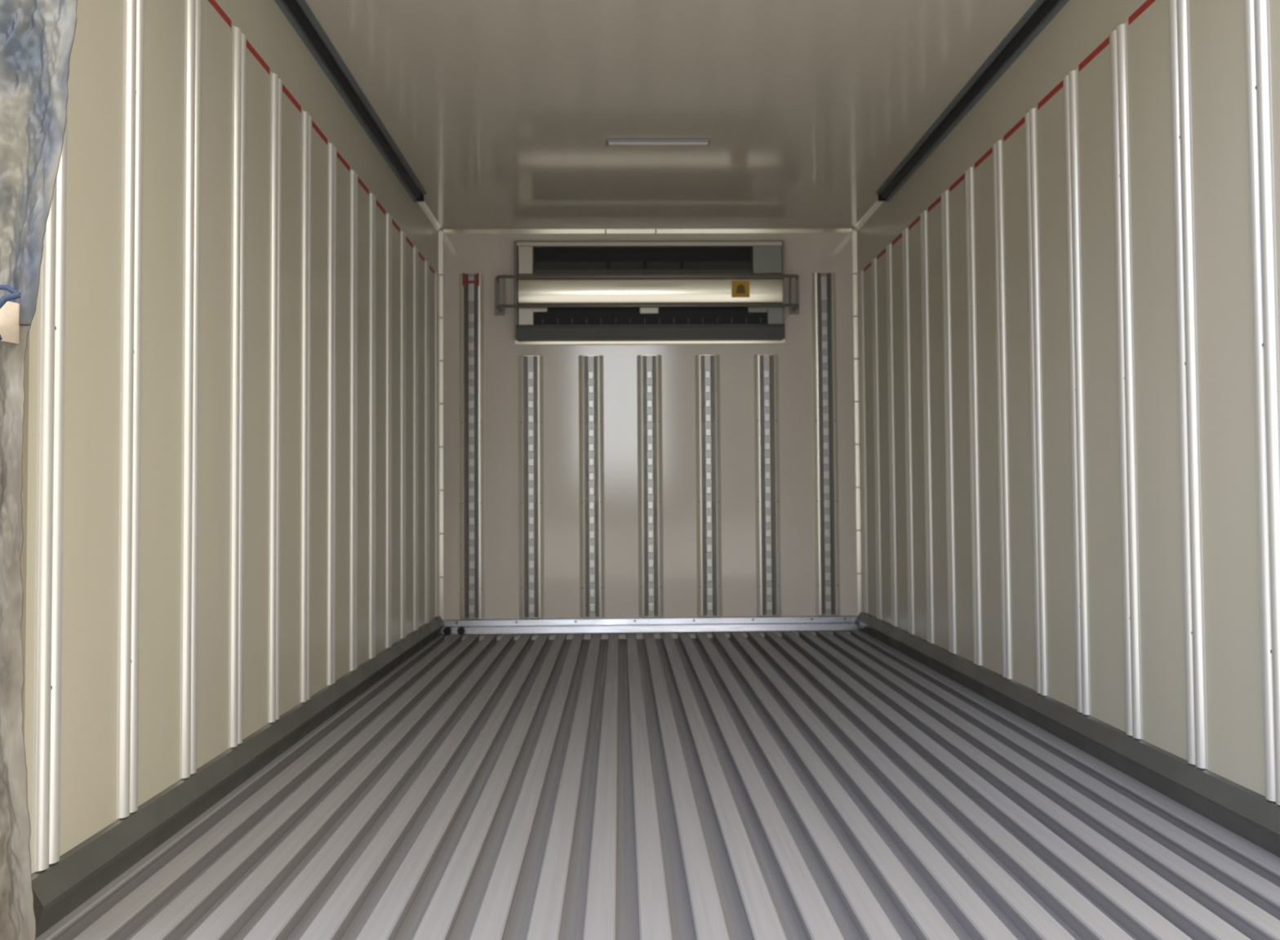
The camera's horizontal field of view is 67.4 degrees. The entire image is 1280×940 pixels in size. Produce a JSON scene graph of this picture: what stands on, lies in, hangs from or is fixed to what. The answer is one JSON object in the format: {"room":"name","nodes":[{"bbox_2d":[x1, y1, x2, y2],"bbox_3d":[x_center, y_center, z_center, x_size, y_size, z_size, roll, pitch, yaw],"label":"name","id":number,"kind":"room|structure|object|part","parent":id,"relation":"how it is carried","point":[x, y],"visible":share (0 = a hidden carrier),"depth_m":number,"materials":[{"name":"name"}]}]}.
{"room":"cargo space","nodes":[
{"label":"cargo space","id":0,"kind":"room"},
{"bbox_2d":[21,0,438,873],"bbox_3d":[-1.103,-0.221,3.454,0.090,2.302,3.705,0,-2,-1],"label":"wall","id":1,"kind":"structure","parent":0,"point":[94,232],"depth_m":2.31,"materials":[{"name":"beige metal"}]},
{"bbox_2d":[20,379,24,577],"bbox_3d":[-1.073,-0.233,1.583,0.113,2.512,0.034,0,-2,-1],"label":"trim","id":2,"kind":"structure","parent":1,"relation":"attached to","point":[24,380],"depth_m":1.58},
{"bbox_2d":[32,79,68,872],"bbox_3d":[-1.015,-0.245,1.664,0.012,1.837,0.072,0,-2,-1],"label":"wall rib","id":3,"kind":"object","parent":1,"relation":"attached to","point":[52,282],"visible":0.79,"depth_m":1.64,"materials":[{"name":"silver metal"}]},
{"bbox_2d":[116,0,144,818],"bbox_3d":[-1.020,-0.237,1.932,0.012,1.837,0.072,0,-2,-1],"label":"wall rib","id":4,"kind":"object","parent":1,"relation":"attached to","point":[134,10],"visible":1,"depth_m":1.92,"materials":[{"name":"grey metal"}]},
{"bbox_2d":[179,0,201,778],"bbox_3d":[-1.026,-0.228,2.200,0.012,1.837,0.072,0,-2,-1],"label":"batten","id":5,"kind":"object","parent":1,"relation":"attached to","point":[190,422],"visible":1,"depth_m":2.19,"materials":[{"name":"grey metal"}]},
{"bbox_2d":[208,0,231,28],"bbox_3d":[-1.041,-1.138,2.362,0.001,0.019,0.170,0,-2,-1],"label":"load line","id":6,"kind":"object","parent":1,"relation":"attached to","point":[213,2],"visible":1,"depth_m":2.39,"materials":[{"name":"red paint"}]},
{"bbox_2d":[228,25,246,747],"bbox_3d":[-1.032,-0.220,2.468,0.012,1.837,0.072,0,-2,-1],"label":"batten","id":7,"kind":"object","parent":1,"relation":"attached to","point":[239,39],"visible":1,"depth_m":2.45,"materials":[{"name":"grey metal"}]},
{"bbox_2d":[31,615,444,938],"bbox_3d":[-1.033,0.777,3.370,0.034,0.100,3.595,0,-2,-1],"label":"baseboard","id":8,"kind":"structure","parent":1,"relation":"attached to","point":[82,871],"depth_m":2.12,"materials":[{"name":"grey metal"}]},
{"bbox_2d":[246,40,270,75],"bbox_3d":[-1.047,-1.130,2.630,0.001,0.019,0.170,0,-2,-1],"label":"load line","id":9,"kind":"object","parent":1,"relation":"attached to","point":[249,46],"visible":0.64,"depth_m":2.63,"materials":[{"name":"red paint"}]},
{"bbox_2d":[268,71,282,722],"bbox_3d":[-1.037,-0.212,2.736,0.012,1.837,0.072,0,-2,-1],"label":"batten","id":10,"kind":"object","parent":1,"relation":"attached to","point":[276,82],"visible":1,"depth_m":2.72,"materials":[{"name":"grey metal"}]},
{"bbox_2d":[282,84,301,112],"bbox_3d":[-1.052,-1.122,2.898,0.001,0.019,0.170,0,-2,-1],"label":"load line","id":11,"kind":"object","parent":1,"relation":"attached to","point":[285,90],"visible":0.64,"depth_m":2.90,"materials":[{"name":"red paint"}]},
{"bbox_2d":[300,110,311,702],"bbox_3d":[-1.043,-0.204,3.004,0.012,1.837,0.072,0,-2,-1],"label":"batten","id":12,"kind":"object","parent":1,"relation":"attached to","point":[306,118],"visible":1,"depth_m":2.99,"materials":[{"name":"grey metal"}]},
{"bbox_2d":[311,120,327,144],"bbox_3d":[-1.058,-1.114,3.166,0.001,0.019,0.170,0,-2,-1],"label":"load line","id":13,"kind":"object","parent":1,"relation":"attached to","point":[316,128],"visible":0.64,"depth_m":3.17,"materials":[{"name":"red paint"}]},
{"bbox_2d":[327,142,337,685],"bbox_3d":[-1.048,-0.196,3.272,0.012,1.837,0.072,0,-2,-1],"label":"batten","id":14,"kind":"object","parent":1,"relation":"attached to","point":[332,151],"visible":1,"depth_m":3.26,"materials":[{"name":"grey metal"}]},
{"bbox_2d":[337,151,350,171],"bbox_3d":[-1.063,-1.105,3.434,0.001,0.019,0.170,0,-2,-1],"label":"load line","id":15,"kind":"object","parent":1,"relation":"attached to","point":[339,156],"visible":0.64,"depth_m":3.44,"materials":[{"name":"red paint"}]},
{"bbox_2d":[349,168,357,671],"bbox_3d":[-1.054,-0.187,3.540,0.012,1.837,0.072,0,-2,-1],"label":"batten","id":16,"kind":"object","parent":1,"relation":"attached to","point":[353,175],"visible":1,"depth_m":3.52,"materials":[{"name":"grey metal"}]},
{"bbox_2d":[357,176,368,195],"bbox_3d":[-1.069,-1.097,3.702,0.001,0.019,0.170,0,-2,-1],"label":"load line","id":17,"kind":"object","parent":1,"relation":"attached to","point":[359,180],"visible":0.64,"depth_m":3.70,"materials":[{"name":"red paint"}]},
{"bbox_2d":[368,192,376,658],"bbox_3d":[-1.059,-0.179,3.808,0.012,1.837,0.072,0,-2,-1],"label":"batten","id":18,"kind":"object","parent":1,"relation":"attached to","point":[372,317],"visible":1,"depth_m":3.79,"materials":[{"name":"grey metal"}]},
{"bbox_2d":[376,200,385,214],"bbox_3d":[-1.074,-1.089,3.970,0.001,0.019,0.170,0,-2,-1],"label":"load line","id":19,"kind":"object","parent":1,"relation":"attached to","point":[378,203],"visible":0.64,"depth_m":3.97,"materials":[{"name":"red paint"}]},
{"bbox_2d":[386,213,391,648],"bbox_3d":[-1.065,-0.171,4.076,0.012,1.837,0.072,0,-2,-1],"label":"batten","id":20,"kind":"object","parent":1,"relation":"attached to","point":[388,218],"visible":1,"depth_m":4.06,"materials":[{"name":"grey metal"}]},
{"bbox_2d":[391,218,399,232],"bbox_3d":[-1.080,-1.081,4.238,0.001,0.019,0.170,0,-2,-1],"label":"load line","id":21,"kind":"object","parent":1,"relation":"attached to","point":[393,223],"visible":0.79,"depth_m":4.24,"materials":[{"name":"red paint"}]},
{"bbox_2d":[400,231,405,639],"bbox_3d":[-1.070,-0.163,4.344,0.012,1.837,0.072,0,-2,-1],"label":"batten","id":22,"kind":"object","parent":1,"relation":"attached to","point":[402,635],"visible":1,"depth_m":4.33,"materials":[{"name":"grey metal"}]},
{"bbox_2d":[405,235,413,248],"bbox_3d":[-1.085,-1.073,4.506,0.001,0.019,0.170,0,-2,-1],"label":"load line","id":23,"kind":"object","parent":1,"relation":"attached to","point":[409,242],"visible":0.79,"depth_m":4.51,"materials":[{"name":"red paint"}]},
{"bbox_2d":[413,245,417,630],"bbox_3d":[-1.076,-0.155,4.612,0.012,1.837,0.072,0,-2,-1],"label":"batten","id":24,"kind":"object","parent":1,"relation":"attached to","point":[415,248],"visible":1,"depth_m":4.59,"materials":[{"name":"grey metal"}]},
{"bbox_2d":[417,250,424,262],"bbox_3d":[-1.091,-1.065,4.774,0.001,0.019,0.170,0,-2,-1],"label":"load line","id":25,"kind":"object","parent":1,"relation":"attached to","point":[420,255],"visible":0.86,"depth_m":4.78,"materials":[{"name":"red paint"}]},
{"bbox_2d":[424,260,429,623],"bbox_3d":[-1.081,-0.146,4.880,0.012,1.837,0.072,0,-2,-1],"label":"batten","id":26,"kind":"object","parent":1,"relation":"attached to","point":[426,263],"visible":1,"depth_m":4.86,"materials":[{"name":"grey metal"}]},
{"bbox_2d":[417,201,440,231],"bbox_3d":[-1.086,-1.318,4.921,0.020,0.020,0.600,0,-2,-1],"label":"trim","id":27,"kind":"structure","parent":1,"relation":"attached to","point":[422,204],"depth_m":4.96,"materials":[{"name":"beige metal"}]},
{"bbox_2d":[435,272,439,616],"bbox_3d":[-1.087,-0.138,5.148,0.012,1.837,0.072,0,-2,-1],"label":"batten","id":28,"kind":"object","parent":1,"relation":"attached to","point":[437,275],"visible":1,"depth_m":5.13,"materials":[{"name":"grey metal"}]},
{"bbox_2d":[438,228,857,639],"bbox_3d":[0.054,-0.174,5.285,2.300,2.302,0.090,0,-2,-1],"label":"wall","id":29,"kind":"structure","parent":0,"point":[491,255],"depth_m":5.24,"materials":[{"name":"white metal"}]},
{"bbox_2d":[438,231,444,619],"bbox_3d":[-1.081,-0.249,5.213,0.028,2.116,0.012,0,-2,-1],"label":"trim","id":30,"kind":"structure","parent":29,"relation":"attached to","point":[440,233],"depth_m":5.21,"materials":[{"name":"silver metal"}]},
{"bbox_2d":[443,626,451,634],"bbox_3d":[-1.031,0.861,5.136,0.040,0.040,0.035,0,-2,-1],"label":"plug","id":31,"kind":"object","parent":29,"relation":"attached to","point":[447,629],"visible":1,"depth_m":5.13,"materials":[{"name":"black rubber"}]},
{"bbox_2d":[457,626,465,634],"bbox_3d":[-0.958,0.860,5.138,0.040,0.040,0.035,0,-2,-1],"label":"plug","id":32,"kind":"object","parent":29,"relation":"attached to","point":[460,630],"visible":1,"depth_m":5.13,"materials":[{"name":"black rubber"}]},
{"bbox_2d":[458,273,484,618],"bbox_3d":[-0.914,-0.135,5.207,0.136,1.873,0.024,0,-2,-1],"label":"track","id":33,"kind":"object","parent":29,"relation":"attached to","point":[471,286],"visible":1,"depth_m":5.20,"materials":[{"name":"white metal"}]},
{"bbox_2d":[518,355,544,617],"bbox_3d":[-0.591,0.088,5.208,0.136,1.423,0.022,0,-2,-1],"label":"track","id":34,"kind":"object","parent":29,"relation":"attached to","point":[531,367],"visible":1,"depth_m":5.20,"materials":[{"name":"white metal"}]},
{"bbox_2d":[578,355,604,617],"bbox_3d":[-0.263,0.086,5.215,0.136,1.423,0.022,0,-2,-1],"label":"track","id":35,"kind":"object","parent":29,"relation":"attached to","point":[591,402],"visible":1,"depth_m":5.21,"materials":[{"name":"white metal"}]},
{"bbox_2d":[494,274,799,315],"bbox_3d":[0.042,-0.956,5.193,1.671,0.210,0.141,0,-2,-1],"label":"bar","id":36,"kind":"object","parent":29,"relation":"attached to","point":[793,279],"visible":1,"depth_m":5.13,"materials":[{"name":"silver metal"}]},
{"bbox_3d":[-0.766,-0.948,5.244,0.056,0.210,0.004,0,-2,-1],"label":"wall plate","id":37,"kind":"part","parent":36,"relation":"part of","materials":[{"name":"grey metal"}]},
{"bbox_3d":[0.848,-0.959,5.278,0.056,0.210,0.004,0,-2,-1],"label":"wall plate","id":38,"kind":"part","parent":36,"relation":"part of","materials":[{"name":"grey metal"}]},
{"bbox_2d":[443,227,851,234],"bbox_3d":[0.047,-1.311,5.271,2.244,0.030,0.008,0,-2,-1],"label":"trim","id":39,"kind":"structure","parent":29,"relation":"attached to","point":[800,230],"depth_m":5.27,"materials":[{"name":"beige"}]},
{"bbox_2d":[514,240,785,344],"bbox_3d":[0.055,-0.976,5.204,1.480,0.569,0.120,0,-2,-1],"label":"refrigeration unit","id":40,"kind":"object","parent":29,"relation":"attached to","point":[611,325],"visible":0.99,"depth_m":5.17,"materials":[{"name":"grey metal"}]},
{"bbox_3d":[-0.664,-0.976,5.193,0.007,0.540,0.088,0,-2,-1],"label":"panel","id":41,"kind":"part","parent":40,"relation":"part of","materials":[{"name":"silver metal"}]},
{"bbox_3d":[0.053,-0.992,5.231,1.428,0.495,0.042,0,-2,-1],"label":"casing","id":42,"kind":"part","parent":40,"relation":"part of","materials":[{"name":"grey metal"}]},
{"bbox_2d":[517,306,767,324],"bbox_3d":[0.056,-0.829,5.189,1.428,0.099,0.029,0,-2,-1],"label":"grille","id":43,"kind":"object","parent":40,"relation":"attached to","point":[611,315],"depth_m":5.17,"materials":[{"name":"black"}]},
{"bbox_3d":[0.052,-1.232,5.213,1.428,0.051,0.092,0,-2,-1],"label":"panel","id":44,"kind":"part","parent":40,"relation":"part of","materials":[{"name":"white metal"}]},
{"bbox_2d":[515,323,784,341],"bbox_3d":[0.057,-0.742,5.195,1.442,0.078,0.098,0,-2,-1],"label":"drip tray","id":45,"kind":"object","parent":40,"relation":"on","point":[524,331],"depth_m":5.15,"materials":[{"name":"grey metal"}]},
{"bbox_3d":[0.057,-0.971,5.178,1.419,0.182,0.062,0,-2,-1],"label":"panel","id":46,"kind":"part","parent":40,"relation":"part of","materials":[{"name":"beige"}]},
{"bbox_3d":[0.773,-0.985,5.223,0.009,0.540,0.088,0,-2,-1],"label":"panel","id":47,"kind":"part","parent":40,"relation":"part of","materials":[{"name":"silver metal"}]},
{"bbox_2d":[636,355,663,616],"bbox_3d":[0.056,0.084,5.221,0.136,1.423,0.022,0,-2,-1],"label":"track","id":48,"kind":"object","parent":29,"relation":"attached to","point":[649,367],"visible":1,"depth_m":5.21,"materials":[{"name":"white metal"}]},
{"bbox_2d":[441,615,859,634],"bbox_3d":[0.062,0.838,5.189,2.254,0.074,0.040,0,-2,-1],"label":"baseboard","id":49,"kind":"structure","parent":29,"relation":"attached to","point":[546,625],"depth_m":5.18,"materials":[{"name":"silver metal"}]},
{"bbox_2d":[694,354,722,616],"bbox_3d":[0.374,0.082,5.228,0.136,1.423,0.022,0,-2,-1],"label":"track","id":50,"kind":"object","parent":29,"relation":"attached to","point":[707,366],"visible":1,"depth_m":5.22,"materials":[{"name":"white metal"}]},
{"bbox_2d":[753,354,781,615],"bbox_3d":[0.697,0.080,5.234,0.136,1.423,0.022,0,-2,-1],"label":"track","id":51,"kind":"object","parent":29,"relation":"attached to","point":[766,366],"visible":1,"depth_m":5.23,"materials":[{"name":"white metal"}]},
{"bbox_2d":[810,272,839,614],"bbox_3d":[1.017,-0.147,5.248,0.136,1.873,0.022,0,-2,-1],"label":"track","id":52,"kind":"object","parent":29,"relation":"attached to","point":[824,327],"visible":1,"depth_m":5.24,"materials":[{"name":"white metal"}]},
{"bbox_2d":[852,230,862,615],"bbox_3d":[1.190,-0.264,5.260,0.028,2.116,0.012,0,-2,-1],"label":"trim","id":53,"kind":"structure","parent":29,"relation":"attached to","point":[855,270],"depth_m":5.26,"materials":[{"name":"silver metal"}]},
{"bbox_2d":[35,629,1279,939],"bbox_3d":[0.102,0.855,3.331,2.300,0.075,3.755,0,-2,-1],"label":"floor","id":54,"kind":"structure","parent":0,"point":[841,785],"depth_m":2.16,"materials":[{"name":"metal"}]},
{"bbox_2d":[304,0,1035,229],"bbox_3d":[0.083,-1.425,3.495,2.480,0.090,3.745,0,-2,-1],"label":"ceiling","id":55,"kind":"structure","parent":0,"point":[504,113],"depth_m":3.54,"materials":[{"name":"white metal"}]},
{"bbox_2d":[0,0,77,939],"bbox_3d":[-0.979,-0.243,1.428,0.423,2.381,0.116,-1,-2,3],"label":"curtain","id":56,"kind":"object","parent":55,"relation":"hanging from","point":[37,37],"visible":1,"depth_m":1.44,"materials":[{"name":"fabric"}]},
{"bbox_3d":[-0.942,-0.217,1.379,0.089,0.103,0.021,0,-2,-12],"label":"cord","id":57,"kind":"part","parent":56,"relation":"part of","materials":[{"name":"blue plastic"}]},
{"bbox_2d":[0,324,35,939],"bbox_3d":[-1.037,0.366,1.427,0.292,1.166,0.062,0,-2,-1],"label":"trousers","id":58,"kind":"object","parent":56,"relation":"hanging from","point":[17,915],"depth_m":1.42,"materials":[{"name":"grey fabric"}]},
{"bbox_2d":[0,0,77,324],"bbox_3d":[-0.982,-0.824,1.468,0.420,1.216,0.085,0,-2,-1],"label":"shirt","id":59,"kind":"object","parent":56,"relation":"hanging from","point":[37,37],"depth_m":1.46,"materials":[{"name":"blue fabric"}]},
{"bbox_2d":[274,0,426,202],"bbox_3d":[-1.029,-1.359,3.151,0.060,0.045,2.987,0,-2,-1],"label":"rail","id":60,"kind":"object","parent":55,"relation":"attached to","point":[298,13],"visible":1,"depth_m":3.39,"materials":[{"name":"black metal"}]},
{"bbox_2d":[606,138,710,147],"bbox_3d":[0.075,-1.355,3.986,0.430,0.020,0.060,0,-2,-1],"label":"recessed light","id":61,"kind":"object","parent":55,"relation":"in","point":[611,143],"visible":1,"depth_m":3.97,"materials":[{"name":"grey plastic"}]},
{"bbox_2d":[608,142,707,147],"bbox_3d":[0.075,-1.350,3.986,0.410,0.010,0.044,0,-2,-1],"label":"diffuser","id":62,"kind":"object","parent":61,"relation":"attached to","point":[611,144],"depth_m":3.97,"materials":[{"name":"grey"}]},
{"bbox_2d":[875,0,1069,201],"bbox_3d":[1.210,-1.374,3.198,0.060,0.045,2.987,0,-2,-1],"label":"rail","id":63,"kind":"object","parent":55,"relation":"attached to","point":[1041,13],"visible":1,"depth_m":3.42,"materials":[{"name":"black metal"}]},
{"bbox_2d":[856,0,1279,795],"bbox_3d":[1.286,-0.237,3.504,0.090,2.302,3.705,0,-2,-1],"label":"wall","id":64,"kind":"structure","parent":0,"point":[1217,46],"depth_m":2.63,"materials":[{"name":"beige metal"}]},
{"bbox_2d":[858,270,868,613],"bbox_3d":[1.201,-0.154,5.166,0.012,1.837,0.072,0,-2,-1],"label":"batten","id":65,"kind":"object","parent":64,"relation":"attached to","point":[860,273],"visible":1,"depth_m":5.15,"materials":[{"name":"grey metal"}]},
{"bbox_2d":[863,261,871,271],"bbox_3d":[1.202,-1.073,5.060,0.001,0.019,0.170,0,-2,-1],"label":"stripe","id":66,"kind":"object","parent":64,"relation":"attached to","point":[869,264],"visible":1,"depth_m":5.05,"materials":[{"name":"red paint"}]},
{"bbox_2d":[854,199,883,230],"bbox_3d":[1.193,-1.333,4.969,0.020,0.020,0.600,0,-2,-1],"label":"trim","id":67,"kind":"structure","parent":64,"relation":"attached to","point":[877,204],"depth_m":5.01,"materials":[{"name":"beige metal"}]},
{"bbox_2d":[871,257,882,619],"bbox_3d":[1.206,-0.163,4.898,0.012,1.837,0.072,0,-2,-1],"label":"batten","id":68,"kind":"object","parent":64,"relation":"attached to","point":[874,292],"visible":1,"depth_m":4.88,"materials":[{"name":"grey metal"}]},
{"bbox_2d":[876,248,885,259],"bbox_3d":[1.208,-1.081,4.792,0.001,0.019,0.170,0,-2,-1],"label":"stripe","id":69,"kind":"object","parent":64,"relation":"attached to","point":[883,251],"visible":1,"depth_m":4.80,"materials":[{"name":"red paint"}]},
{"bbox_2d":[885,244,897,626],"bbox_3d":[1.212,-0.171,4.630,0.012,1.837,0.072,0,-2,-1],"label":"batten","id":70,"kind":"object","parent":64,"relation":"attached to","point":[888,248],"visible":1,"depth_m":4.62,"materials":[{"name":"grey metal"}]},
{"bbox_2d":[892,232,902,245],"bbox_3d":[1.214,-1.089,4.524,0.001,0.019,0.170,0,-2,-1],"label":"stripe","id":71,"kind":"object","parent":64,"relation":"attached to","point":[900,236],"visible":1,"depth_m":4.53,"materials":[{"name":"red paint"}]},
{"bbox_2d":[902,227,914,634],"bbox_3d":[1.217,-0.179,4.362,0.012,1.837,0.072,0,-2,-1],"label":"batten","id":72,"kind":"object","parent":64,"relation":"attached to","point":[905,232],"visible":1,"depth_m":4.35,"materials":[{"name":"grey metal"}]},
{"bbox_2d":[908,215,919,230],"bbox_3d":[1.219,-1.097,4.256,0.001,0.019,0.170,0,-2,-1],"label":"stripe","id":73,"kind":"object","parent":64,"relation":"attached to","point":[917,219],"visible":1,"depth_m":4.25,"materials":[{"name":"red paint"}]},
{"bbox_2d":[920,209,933,643],"bbox_3d":[1.223,-0.187,4.094,0.012,1.837,0.072,0,-2,-1],"label":"batten","id":74,"kind":"object","parent":64,"relation":"attached to","point":[923,216],"visible":1,"depth_m":4.08,"materials":[{"name":"grey metal"}]},
{"bbox_2d":[928,195,941,212],"bbox_3d":[1.225,-1.105,3.988,0.001,0.019,0.170,0,-2,-1],"label":"stripe","id":75,"kind":"object","parent":64,"relation":"attached to","point":[939,199],"visible":1,"depth_m":3.98,"materials":[{"name":"red paint"}]},
{"bbox_2d":[941,190,956,653],"bbox_3d":[1.228,-0.195,3.826,0.012,1.837,0.072,0,-2,-1],"label":"batten","id":76,"kind":"object","parent":64,"relation":"attached to","point":[944,196],"visible":1,"depth_m":3.81,"materials":[{"name":"grey metal"}]},
{"bbox_2d":[949,173,964,191],"bbox_3d":[1.230,-1.114,3.720,0.001,0.019,0.170,0,-2,-1],"label":"stripe","id":77,"kind":"object","parent":64,"relation":"attached to","point":[954,184],"visible":1,"depth_m":3.72,"materials":[{"name":"red paint"}]},
{"bbox_2d":[964,166,982,665],"bbox_3d":[1.234,-0.204,3.558,0.012,1.837,0.072,0,-2,-1],"label":"batten","id":78,"kind":"object","parent":64,"relation":"attached to","point":[969,174],"visible":1,"depth_m":3.55,"materials":[{"name":"grey metal"}]},
{"bbox_2d":[974,146,992,168],"bbox_3d":[1.236,-1.122,3.452,0.001,0.019,0.170,0,-2,-1],"label":"stripe","id":79,"kind":"object","parent":64,"relation":"attached to","point":[989,152],"visible":0.93,"depth_m":3.45,"materials":[{"name":"red paint"}]},
{"bbox_2d":[992,139,1012,679],"bbox_3d":[1.240,-0.212,3.290,0.012,1.837,0.072,0,-2,-1],"label":"batten","id":80,"kind":"object","parent":64,"relation":"attached to","point":[997,171],"visible":1,"depth_m":3.28,"materials":[{"name":"grey metal"}]},
{"bbox_2d":[1003,116,1025,142],"bbox_3d":[1.241,-1.130,3.184,0.001,0.019,0.170,0,-2,-1],"label":"stripe","id":81,"kind":"object","parent":64,"relation":"attached to","point":[1022,121],"visible":1,"depth_m":3.18,"materials":[{"name":"red paint"}]},
{"bbox_2d":[1025,107,1048,695],"bbox_3d":[1.245,-0.220,3.022,0.012,1.837,0.072,0,-2,-1],"label":"batten","id":82,"kind":"object","parent":64,"relation":"attached to","point":[1031,153],"visible":1,"depth_m":3.01,"materials":[{"name":"grey metal"}]},
{"bbox_2d":[1037,80,1062,110],"bbox_3d":[1.247,-1.138,2.916,0.001,0.019,0.170,0,-2,-1],"label":"load line","id":83,"kind":"object","parent":64,"relation":"attached to","point":[1060,86],"visible":1,"depth_m":2.91,"materials":[{"name":"red paint"}]},
{"bbox_2d":[856,611,1279,857],"bbox_3d":[1.231,0.762,3.417,0.037,0.100,3.595,0,-2,-1],"label":"baseboard","id":84,"kind":"structure","parent":64,"relation":"attached to","point":[1246,812],"depth_m":2.51,"materials":[{"name":"grey metal"}]},
{"bbox_2d":[1063,69,1090,715],"bbox_3d":[1.251,-0.228,2.754,0.012,1.837,0.072,0,-2,-1],"label":"batten","id":85,"kind":"object","parent":64,"relation":"attached to","point":[1070,85],"visible":1,"depth_m":2.74,"materials":[{"name":"grey metal"}]},
{"bbox_2d":[1078,36,1109,71],"bbox_3d":[1.252,-1.146,2.648,0.001,0.019,0.170,0,-2,-1],"label":"load line","id":86,"kind":"object","parent":64,"relation":"attached to","point":[1106,42],"visible":1,"depth_m":2.64,"materials":[{"name":"red paint"}]},
{"bbox_2d":[1110,22,1142,739],"bbox_3d":[1.256,-0.236,2.486,0.012,1.837,0.072,0,-2,-1],"label":"batten","id":87,"kind":"object","parent":64,"relation":"attached to","point":[1132,656],"visible":1,"depth_m":2.47,"materials":[{"name":"grey metal"}]},
{"bbox_2d":[1128,0,1155,25],"bbox_3d":[1.258,-1.155,2.380,0.001,0.019,0.170,0,-2,-1],"label":"load line","id":88,"kind":"object","parent":64,"relation":"attached to","point":[1140,10],"visible":1,"depth_m":2.41,"materials":[{"name":"red paint"}]},
{"bbox_2d":[1168,0,1207,768],"bbox_3d":[1.262,-0.245,2.219,0.012,1.837,0.072,0,-2,-1],"label":"batten","id":89,"kind":"object","parent":64,"relation":"attached to","point":[1181,120],"visible":1,"depth_m":2.21,"materials":[{"name":"grey metal"}]},
{"bbox_2d":[1244,0,1279,804],"bbox_3d":[1.267,-0.253,1.950,0.012,1.837,0.072,0,-2,-1],"label":"wall rib","id":90,"kind":"object","parent":64,"relation":"attached to","point":[1256,12],"visible":1,"depth_m":1.94,"materials":[{"name":"silver metal"}]}
]}

